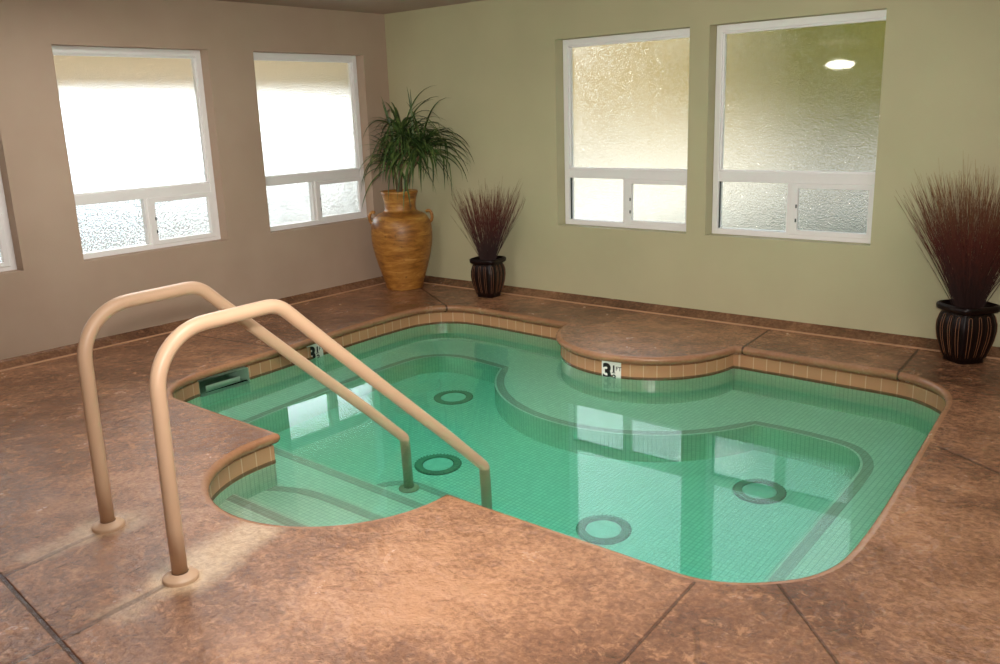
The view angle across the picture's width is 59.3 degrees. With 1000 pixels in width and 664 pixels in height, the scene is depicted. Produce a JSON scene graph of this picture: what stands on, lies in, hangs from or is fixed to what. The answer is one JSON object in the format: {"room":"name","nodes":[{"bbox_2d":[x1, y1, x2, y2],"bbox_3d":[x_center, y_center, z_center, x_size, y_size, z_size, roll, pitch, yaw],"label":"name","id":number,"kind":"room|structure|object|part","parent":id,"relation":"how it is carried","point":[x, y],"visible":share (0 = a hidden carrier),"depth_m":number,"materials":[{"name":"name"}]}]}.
{"room":"indoor hot tub room","nodes":[
{"label":"indoor hot tub room","id":0,"kind":"room"},
{"bbox_2d":[0,0,394,359],"bbox_3d":[-4.339,-0.127,4.936,0.200,3.904,10.200,10,18,39],"label":"wall","id":1,"kind":"structure","parent":0,"point":[46,303],"depth_m":6.79,"materials":[{"name":"beige paint"}]},
{"bbox_2d":[0,171,16,271],"bbox_3d":[-3.784,-1.039,5.487,0.087,1.500,1.204,10,18,39],"label":"window","id":2,"kind":"structure","parent":1,"relation":"in","point":[7,255],"depth_m":6.01,"materials":[{"name":"white plastic"}]},
{"bbox_3d":[-3.574,-0.572,5.813,0.036,0.362,0.562,10,18,39],"label":"sliding sash","id":3,"kind":"part","parent":2,"relation":"part of","materials":[{"name":"white plastic"}]},
{"bbox_2d":[52,46,220,259],"bbox_3d":[-2.753,-1.378,6.694,0.087,1.500,1.204,10,18,39],"label":"window","id":4,"kind":"structure","parent":1,"relation":"in","point":[135,121],"depth_m":6.68,"materials":[{"name":"white glass"}]},
{"bbox_3d":[-2.925,-0.801,6.610,0.006,0.358,0.531,10,18,39],"label":"pane","id":5,"kind":"part","parent":4,"relation":"part of","materials":[{"name":"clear glass"}]},
{"bbox_3d":[-2.764,-1.580,6.646,0.006,0.995,1.116,10,18,39],"label":"pane","id":6,"kind":"part","parent":4,"relation":"part of","materials":[{"name":"clear glass"}]},
{"bbox_3d":[-2.543,-0.911,7.020,0.036,0.362,0.562,10,18,39],"label":"sliding sash","id":7,"kind":"part","parent":4,"relation":"part of","materials":[{"name":"white glass"}]},
{"bbox_3d":[-2.542,-0.913,7.029,0.006,0.302,0.476,10,18,39],"label":"pane","id":8,"kind":"part","parent":4,"relation":"part of","materials":[{"name":"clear glass"}]},
{"bbox_2d":[0,276,385,371],"bbox_3d":[-4.137,0.477,5.067,0.106,0.055,10.000,10,18,39],"label":"baseboard","id":9,"kind":"structure","parent":1,"relation":"attached to","point":[69,350],"depth_m":6.67,"materials":[{"name":"concrete"}]},
{"bbox_2d":[253,52,366,231],"bbox_3d":[-1.720,-1.718,7.903,0.087,1.500,1.204,10,18,39],"label":"window","id":10,"kind":"structure","parent":1,"relation":"in","point":[308,104],"depth_m":7.91,"materials":[{"name":"white glass"}]},
{"bbox_3d":[-1.892,-1.141,7.819,0.006,0.358,0.531,10,18,39],"label":"pane","id":11,"kind":"part","parent":10,"relation":"part of","materials":[{"name":"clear glass"}]},
{"bbox_3d":[-1.731,-1.919,7.856,0.006,0.995,1.116,10,18,39],"label":"pane","id":12,"kind":"part","parent":10,"relation":"part of","materials":[{"name":"clear glass"}]},
{"bbox_3d":[-1.509,-1.251,8.230,0.036,0.362,0.562,10,18,39],"label":"sliding sash","id":13,"kind":"part","parent":10,"relation":"part of","materials":[{"name":"white glass"}]},
{"bbox_3d":[-1.509,-1.253,8.238,0.006,0.302,0.476,10,18,39],"label":"pane","id":14,"kind":"part","parent":10,"relation":"part of","materials":[{"name":"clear glass"}]},
{"bbox_2d":[217,0,482,13],"bbox_3d":[-0.944,-1.419,1.806,9.000,0.100,10.400,10,18,39],"label":"ceiling","id":15,"kind":"structure","parent":0,"point":[365,6],"depth_m":7.45,"materials":[{"name":"beige paint"}]},
{"bbox_2d":[0,283,999,663],"bbox_3d":[-0.860,1.053,2.443,8.620,0.001,10.020,10,18,39],"label":"floor","id":16,"kind":"structure","parent":0,"point":[448,580],"depth_m":3.17,"materials":[{"name":"concrete"}]},
{"bbox_2d":[368,189,433,290],"bbox_3d":[-0.916,-0.866,8.212,0.568,0.911,0.568,10,18,39],"label":"urn","id":17,"kind":"object","parent":16,"relation":"on","point":[401,238],"visible":0.94,"depth_m":8.02,"materials":[{"name":"ceramic"}]},
{"bbox_3d":[-1.190,-1.061,8.163,0.075,0.136,0.028,-2,14,0],"label":"handle","id":18,"kind":"part","parent":17,"relation":"part of","materials":[{"name":"ceramic"}]},
{"bbox_2d":[359,85,472,208],"bbox_3d":[-0.850,-1.623,7.766,1.208,1.057,0.879,10,18,39],"label":"potted plant","id":19,"kind":"object","parent":17,"relation":"in","point":[404,140],"visible":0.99,"depth_m":7.75,"materials":[{"name":"green plant"}]},
{"bbox_3d":[-0.656,-1.078,8.159,0.075,0.136,0.028,-2,14,0],"label":"handle","id":20,"kind":"part","parent":17,"relation":"part of","materials":[{"name":"ceramic"}]},
{"bbox_2d":[469,255,505,297],"bbox_3d":[-0.102,-0.488,7.758,0.268,0.345,0.268,7,17,31],"label":"planter pot","id":21,"kind":"object","parent":16,"relation":"on","point":[487,276],"visible":0.99,"depth_m":7.66,"materials":[{"name":"black ceramic"}]},
{"bbox_2d":[450,177,524,259],"bbox_3d":[-0.184,-0.954,7.582,0.735,0.751,0.617,10,18,39],"label":"dried grass","id":22,"kind":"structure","parent":21,"relation":"in","point":[487,250],"depth_m":7.61,"materials":[{"name":"brown plant"}]},
{"bbox_2d":[167,305,951,584],"bbox_3d":[0.078,0.911,5.085,4.900,1.075,4.200,10,18,39],"label":"pool","id":23,"kind":"object","parent":16,"relation":"in","point":[251,456],"visible":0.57,"depth_m":5.75,"materials":[{"name":"concrete"}]},
{"bbox_2d":[77,281,408,533],"bbox_3d":[-1.063,0.585,4.189,0.126,1.800,1.801,10,18,39],"label":"handrail","id":24,"kind":"object","parent":23,"relation":"attached to","point":[108,523],"visible":0.85,"depth_m":3.54,"materials":[{"name":"beige metal"}]},
{"bbox_2d":[149,299,489,587],"bbox_3d":[-0.614,0.676,3.764,0.126,1.800,1.801,10,18,39],"label":"handrail","id":25,"kind":"object","parent":23,"relation":"attached to","point":[180,576],"visible":0.8,"depth_m":3.11,"materials":[{"name":"beige metal"}]},
{"bbox_3d":[0.014,0.540,5.006,4.337,0.026,3.582,10,18,39],"label":"waterline trim","id":26,"kind":"part","parent":23,"relation":"part of","materials":[{"name":"brown tile"}]},
{"bbox_2d":[186,323,939,582],"bbox_3d":[-0.033,0.993,5.173,4.511,0.960,3.594,10,18,39],"label":"pool water","id":27,"kind":"object","parent":23,"relation":"in","point":[739,475],"visible":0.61,"depth_m":4.59,"materials":[{"name":"green liquid"}]},
{"bbox_2d":[936,299,999,364],"bbox_3d":[2.855,-0.001,5.381,0.286,0.362,0.286,-5,14,-12],"label":"planter pot","id":28,"kind":"object","parent":16,"relation":"on","point":[965,336],"visible":0.93,"depth_m":5.28,"materials":[{"name":"black ceramic"}]},
{"bbox_2d":[895,158,999,308],"bbox_3d":[2.749,-0.557,5.126,0.938,0.954,0.707,10,18,39],"label":"dried grass","id":29,"kind":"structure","parent":28,"relation":"in","point":[969,283],"depth_m":5.21,"materials":[{"name":"brown plant"}]},
{"bbox_2d":[384,0,999,346],"bbox_3d":[2.359,-0.641,6.062,9.000,3.904,0.200,10,18,39],"label":"wall","id":30,"kind":"structure","parent":0,"point":[495,67],"depth_m":6.57,"materials":[{"name":"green paint"}]},
{"bbox_2d":[563,28,689,231],"bbox_3d":[1.019,-1.582,6.988,1.204,1.500,0.087,10,18,39],"label":"window","id":31,"kind":"structure","parent":30,"relation":"in","point":[626,96],"depth_m":6.98,"materials":[{"name":"glass"}]},
{"bbox_3d":[0.815,-1.104,7.304,0.531,0.358,0.006,10,18,39],"label":"pane","id":32,"kind":"part","parent":31,"relation":"part of","materials":[{"name":"white glass"}]},
{"bbox_3d":[1.022,-1.783,6.936,1.132,0.995,0.006,10,18,39],"label":"pane","id":33,"kind":"part","parent":31,"relation":"part of","materials":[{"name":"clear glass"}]},
{"bbox_3d":[1.246,-1.018,6.926,0.578,0.362,0.036,10,18,39],"label":"sliding sash","id":34,"kind":"part","parent":31,"relation":"part of","materials":[{"name":"white glass"}]},
{"bbox_3d":[1.255,-1.018,6.925,0.492,0.302,0.006,10,18,39],"label":"pane","id":35,"kind":"part","parent":31,"relation":"part of","materials":[{"name":"white glass"}]},
{"bbox_2d":[424,275,999,359],"bbox_3d":[2.283,-0.004,6.101,8.600,0.055,0.106,10,18,39],"label":"baseboard","id":36,"kind":"structure","parent":30,"relation":"attached to","point":[898,340],"depth_m":6.58,"materials":[{"name":"concrete"}]},
{"bbox_2d":[712,10,886,243],"bbox_3d":[2.068,-1.405,6.141,1.204,1.500,0.087,10,18,39],"label":"window","id":37,"kind":"structure","parent":30,"relation":"in","point":[797,100],"depth_m":6.12,"materials":[{"name":"clear glass"}]},
{"bbox_3d":[1.864,-0.928,6.457,0.531,0.358,0.006,10,18,39],"label":"pane","id":38,"kind":"part","parent":37,"relation":"part of","materials":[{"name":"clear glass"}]},
{"bbox_3d":[2.071,-1.606,6.090,1.132,0.995,0.006,10,18,39],"label":"pane","id":39,"kind":"part","parent":37,"relation":"part of","materials":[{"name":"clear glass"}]},
{"bbox_3d":[2.295,-0.841,6.080,0.578,0.362,0.036,10,18,39],"label":"sliding sash","id":40,"kind":"part","parent":37,"relation":"part of","materials":[{"name":"glass"}]},
{"bbox_3d":[2.304,-0.841,6.079,0.492,0.302,0.006,10,18,39],"label":"pane","id":41,"kind":"part","parent":37,"relation":"part of","materials":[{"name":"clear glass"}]}
]}

